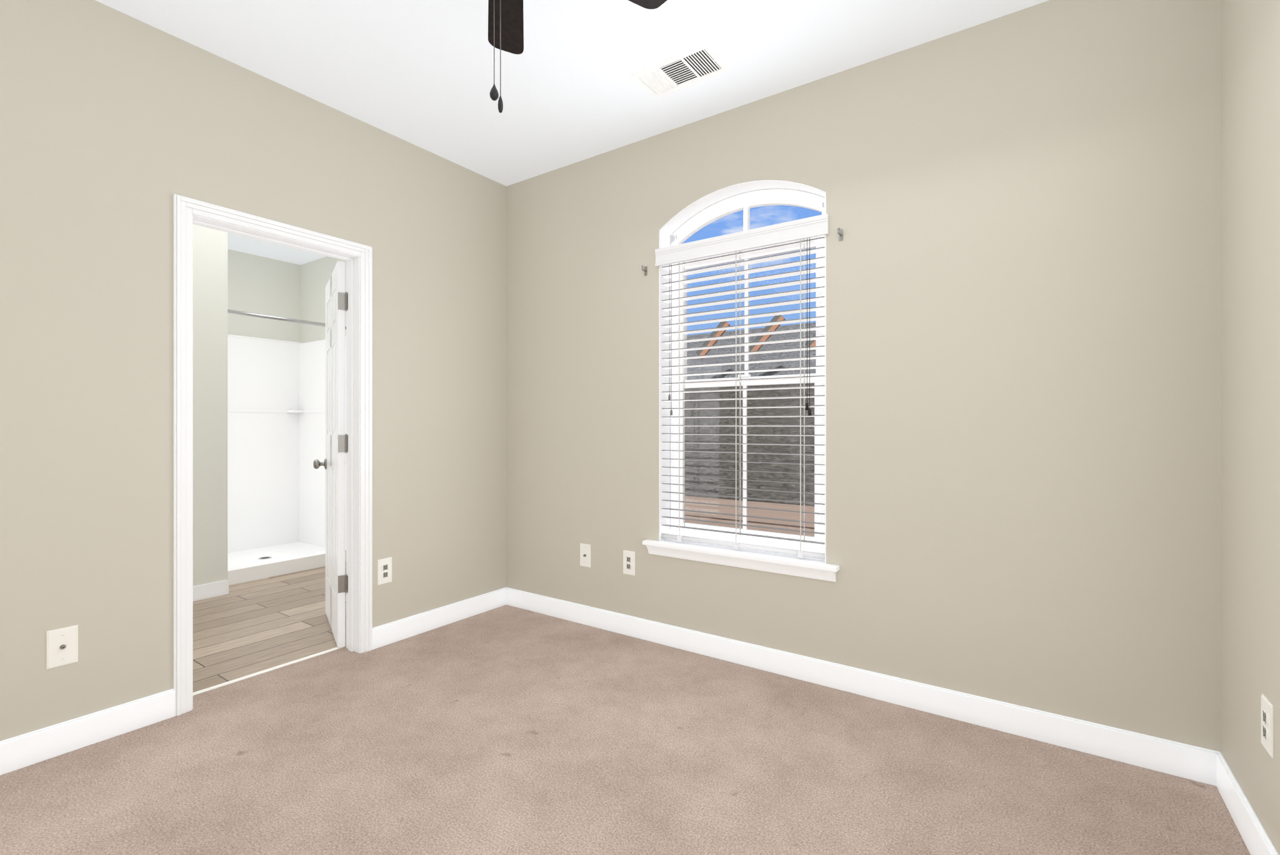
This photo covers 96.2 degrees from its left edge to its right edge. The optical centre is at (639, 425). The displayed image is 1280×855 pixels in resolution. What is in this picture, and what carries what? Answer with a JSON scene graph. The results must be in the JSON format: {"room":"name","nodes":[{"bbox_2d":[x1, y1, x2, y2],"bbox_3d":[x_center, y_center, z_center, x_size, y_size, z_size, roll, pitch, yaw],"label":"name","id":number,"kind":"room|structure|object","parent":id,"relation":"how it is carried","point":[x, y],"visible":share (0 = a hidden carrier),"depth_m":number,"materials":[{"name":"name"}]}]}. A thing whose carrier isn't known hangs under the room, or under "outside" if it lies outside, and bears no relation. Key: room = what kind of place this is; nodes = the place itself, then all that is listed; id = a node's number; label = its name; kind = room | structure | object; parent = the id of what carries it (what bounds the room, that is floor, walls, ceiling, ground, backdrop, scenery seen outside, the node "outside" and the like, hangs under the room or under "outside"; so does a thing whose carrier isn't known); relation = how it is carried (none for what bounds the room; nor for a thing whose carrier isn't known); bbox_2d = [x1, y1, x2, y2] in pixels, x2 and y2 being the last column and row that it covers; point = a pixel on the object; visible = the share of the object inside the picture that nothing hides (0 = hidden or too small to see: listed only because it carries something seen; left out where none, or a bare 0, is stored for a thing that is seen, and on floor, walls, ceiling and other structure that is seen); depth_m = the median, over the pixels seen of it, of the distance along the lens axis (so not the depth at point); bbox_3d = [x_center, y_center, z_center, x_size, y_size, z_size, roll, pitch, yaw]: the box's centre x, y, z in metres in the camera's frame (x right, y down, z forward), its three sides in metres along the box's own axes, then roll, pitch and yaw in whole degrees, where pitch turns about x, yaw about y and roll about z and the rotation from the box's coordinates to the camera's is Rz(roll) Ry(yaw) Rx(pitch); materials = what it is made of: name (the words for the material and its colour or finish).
{"room":"empty bedroom","nodes":[
{"label":"empty bedroom","id":0,"kind":"room"},
{"bbox_2d":[225,231,227,579],"bbox_3d":[-3.374,-0.200,4.321,1.279,2.720,0.011,0,0,35],"label":"wall","id":1,"kind":"structure","parent":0,"point":[226,233],"depth_m":3.96,"materials":[{"name":"beige paint"}]},
{"bbox_2d":[0,0,506,741],"bbox_3d":[-1.848,-0.200,2.429,0.120,2.720,3.270,0,0,35],"label":"wall","id":2,"kind":"structure","parent":0,"point":[107,115],"depth_m":2.24,"materials":[{"name":"paint"}]},
{"bbox_2d":[46,625,78,669],"bbox_3d":[-2.039,0.782,2.030,0.016,0.132,0.080,0,0,35],"label":"outlet","id":3,"kind":"object","parent":2,"relation":"attached to","point":[62,644],"visible":1,"depth_m":2.03,"materials":[{"name":"white plastic"}]},
{"bbox_2d":[173,193,372,716],"bbox_3d":[-1.680,0.117,2.672,0.156,2.085,0.830,0,0,35],"label":"door frame","id":4,"kind":"structure","parent":2,"relation":"attached to","point":[184,207],"depth_m":2.33,"materials":[{"name":"white wood"}]},
{"bbox_2d":[191,213,359,709],"bbox_3d":[-1.680,0.140,2.672,0.126,2.040,0.740,0,0,35],"label":"door jamb","id":5,"kind":"object","parent":2,"relation":"attached to","point":[352,260],"depth_m":2.94,"materials":[{"name":"white wood"}]},
{"bbox_2d":[313,260,346,648],"bbox_3d":[-1.742,0.148,3.275,0.173,2.008,0.713,0,0,-33],"label":"door","id":6,"kind":"structure","parent":5,"relation":"attached to","point":[334,462],"depth_m":3.05,"materials":[{"name":"white wood"}]},
{"bbox_2d":[345,292,348,592],"bbox_3d":[-1.520,0.087,2.985,0.033,1.559,0.002,0,0,35],"label":"door jamb hinge leaf","id":7,"kind":"object","parent":5,"relation":"attached to","point":[347,293],"depth_m":2.98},
{"bbox_2d":[377,556,391,584],"bbox_3d":[-1.349,0.768,3.039,0.007,0.132,0.080,0,0,35],"label":"outlet","id":8,"kind":"object","parent":2,"relation":"attached to","point":[384,565],"visible":1,"depth_m":3.04,"materials":[{"name":"white plastic"}]},
{"bbox_2d":[193,561,346,695],"bbox_3d":[-3.016,1.210,3.703,3.210,0.100,3.100,0,0,35],"label":"floor","id":9,"kind":"structure","parent":0,"point":[264,624],"depth_m":3.30,"materials":[{"name":"brown wood"}]},
{"bbox_2d":[193,224,300,586],"bbox_3d":[-3.699,-0.200,4.131,1.600,2.720,2.830,0,0,35],"label":"wall","id":10,"kind":"structure","parent":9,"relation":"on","point":[257,284],"depth_m":3.90,"materials":[{"name":"beige paint"}]},
{"bbox_2d":[193,579,228,601],"bbox_3d":[-2.460,1.110,3.276,1.850,0.100,2.830,0,0,35],"label":"baseboard","id":11,"kind":"structure","parent":10,"relation":"attached to","point":[207,590],"depth_m":3.87,"materials":[{"name":"white wood"}]},
{"bbox_2d":[227,309,346,329],"bbox_3d":[-2.779,-0.840,4.566,0.056,0.056,1.068,0,0,35],"label":"shower curtain rod","id":12,"kind":"object","parent":10,"relation":"attached to","point":[229,311],"visible":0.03,"depth_m":4.47,"materials":[{"name":"silver metal"}]},
{"bbox_2d":[193,646,344,695],"bbox_3d":[-1.756,1.157,2.724,0.025,0.006,0.700,0,0,35],"label":"threshold","id":13,"kind":"object","parent":9,"relation":"on","point":[277,667],"visible":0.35,"depth_m":2.70,"materials":[{"name":"white wood"}]},
{"bbox_2d":[227,334,346,584],"bbox_3d":[-3.160,0.178,4.839,1.038,1.961,1.048,0,0,35],"label":"shower stall","id":14,"kind":"object","parent":9,"relation":"on","point":[276,389],"visible":0.62,"depth_m":5.28,"materials":[{"name":"white plastic"}]},
{"bbox_2d":[300,256,346,343],"bbox_3d":[-2.179,-0.200,4.899,3.230,2.720,0.160,0,0,35],"label":"wall","id":15,"kind":"structure","parent":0,"point":[315,275],"depth_m":5.41,"materials":[{"name":"beige paint"}]},
{"bbox_2d":[95,0,1049,264],"bbox_3d":[-1.650,-1.610,2.389,6.650,0.100,3.430,0,0,35],"label":"ceiling","id":16,"kind":"structure","parent":0,"point":[419,72],"depth_m":2.42,"materials":[{"name":"white paint"}]},
{"bbox_2d":[488,0,667,113],"bbox_3d":[-0.329,-1.178,1.437,0.913,0.764,0.926,0,0,35],"label":"ceiling fan","id":17,"kind":"object","parent":16,"relation":"hanging from","point":[505,17],"depth_m":1.77,"materials":[{"name":"black metal"}]},
{"bbox_2d":[630,43,728,98],"bbox_3d":[0.173,-1.553,2.532,0.380,0.014,0.205,0,0,35],"label":"ceiling vent","id":18,"kind":"object","parent":16,"relation":"attached to","point":[698,64],"depth_m":2.52,"materials":[{"name":"white metal"}]},
{"bbox_2d":[0,605,1250,854],"bbox_3d":[-0.391,1.210,1.521,3.590,0.100,3.430,0,0,35],"label":"floor","id":19,"kind":"structure","parent":0,"point":[505,729],"depth_m":1.89,"materials":[{"name":"beige carpet"}]},
{"bbox_2d":[685,496,814,536],"bbox_3d":[0.764,2.806,7.870,26.000,3.708,0.345,0,0,35],"label":"ground outside","id":20,"kind":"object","parent":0,"point":[772,514],"depth_m":7.21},
{"bbox_2d":[506,0,1221,752],"bbox_3d":[0.546,-0.200,2.861,3.570,2.720,0.160,0,0,35],"label":"wall","id":21,"kind":"structure","parent":0,"point":[1023,279],"depth_m":2.26,"materials":[{"name":"paint"}]},
{"bbox_2d":[580,543,590,567],"bbox_3d":[-0.323,0.757,3.353,0.080,0.132,0.016,0,0,35],"label":"outlet","id":22,"kind":"object","parent":21,"relation":"attached to","point":[585,549],"visible":1,"depth_m":3.35,"materials":[{"name":"white plastic"}]},
{"bbox_2d":[623,550,634,575],"bbox_3d":[-0.061,0.758,3.178,0.080,0.132,0.007,0,0,35],"label":"outlet","id":23,"kind":"object","parent":21,"relation":"attached to","point":[629,557],"visible":1,"depth_m":3.18,"materials":[{"name":"white plastic"}]},
{"bbox_2d":[0,586,1278,854],"bbox_3d":[-0.394,1.105,1.499,3.330,0.111,3.150,0,0,35],"label":"baseboard","id":24,"kind":"structure","parent":21,"relation":"attached to","point":[1207,766],"depth_m":2.22,"materials":[{"name":"white wood"}]},
{"bbox_2d":[642,538,839,581],"bbox_3d":[0.476,0.652,2.845,1.022,0.075,0.155,0,0,35],"label":"window sill","id":25,"kind":"structure","parent":21,"relation":"attached to","point":[792,565],"depth_m":2.77,"materials":[{"name":"white wood"}]},
{"bbox_2d":[641,227,843,275],"bbox_3d":[0.448,-0.840,2.809,1.055,0.050,0.038,0,0,35],"label":"brackets","id":26,"kind":"object","parent":21,"relation":"attached to","point":[840,232],"visible":1,"depth_m":2.53,"materials":[{"name":"silver metal"}]},
{"bbox_2d":[658,180,826,563],"bbox_3d":[0.496,-0.285,2.862,0.887,1.800,0.104,0,0,35],"label":"window","id":27,"kind":"structure","parent":21,"relation":"in","point":[674,223],"depth_m":3.07,"materials":[{"name":"white wood"}]},
{"bbox_2d":[655,213,828,559],"bbox_3d":[0.479,-0.167,2.837,0.911,1.546,0.087,0,0,35],"label":"window blind","id":28,"kind":"object","parent":27,"relation":"attached to","point":[817,225],"depth_m":2.81,"materials":[{"name":"white plastic"}]},
{"bbox_2d":[670,188,824,548],"bbox_3d":[0.537,-0.282,2.921,0.874,1.792,0.061,0,0,35],"label":"window frame","id":29,"kind":"structure","parent":21,"relation":"in","point":[745,201],"depth_m":2.91,"materials":[{"name":"white wood"}]},
{"bbox_2d":[1221,0,1279,854],"bbox_3d":[0.992,-0.200,0.470,0.120,2.720,3.270,0,0,35],"label":"wall","id":30,"kind":"structure","parent":0,"point":[1250,29],"depth_m":1.59,"materials":[{"name":"paint"}]},
{"bbox_2d":[1261,693,1273,758],"bbox_3d":[1.607,0.768,1.474,0.007,0.132,0.080,0,0,35],"label":"outlet","id":31,"kind":"object","parent":30,"relation":"attached to","point":[1267,707],"visible":1,"depth_m":1.46,"materials":[{"name":"white plastic"}]},
{"label":"outside","id":32,"kind":"structure","parent":0,"visible":0},
{"bbox_3d":[22.031,4.710,36.938,120.000,0.100,79.340,0,0,35],"label":"ground","id":33,"kind":"structure","parent":32,"visible":0},
{"bbox_2d":[685,383,814,506],"bbox_3d":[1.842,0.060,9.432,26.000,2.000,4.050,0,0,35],"label":"fence","id":34,"kind":"object","parent":33,"relation":"on","point":[784,420],"visible":0.11,"depth_m":8.75,"materials":[{"name":"grey wood"}]},
{"bbox_2d":[686,315,815,379],"bbox_3d":[1.942,0.650,19.264,37.000,8.020,3.350,0,0,35],"label":"roof","id":35,"kind":"structure","parent":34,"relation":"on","point":[790,364],"depth_m":18.31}
]}

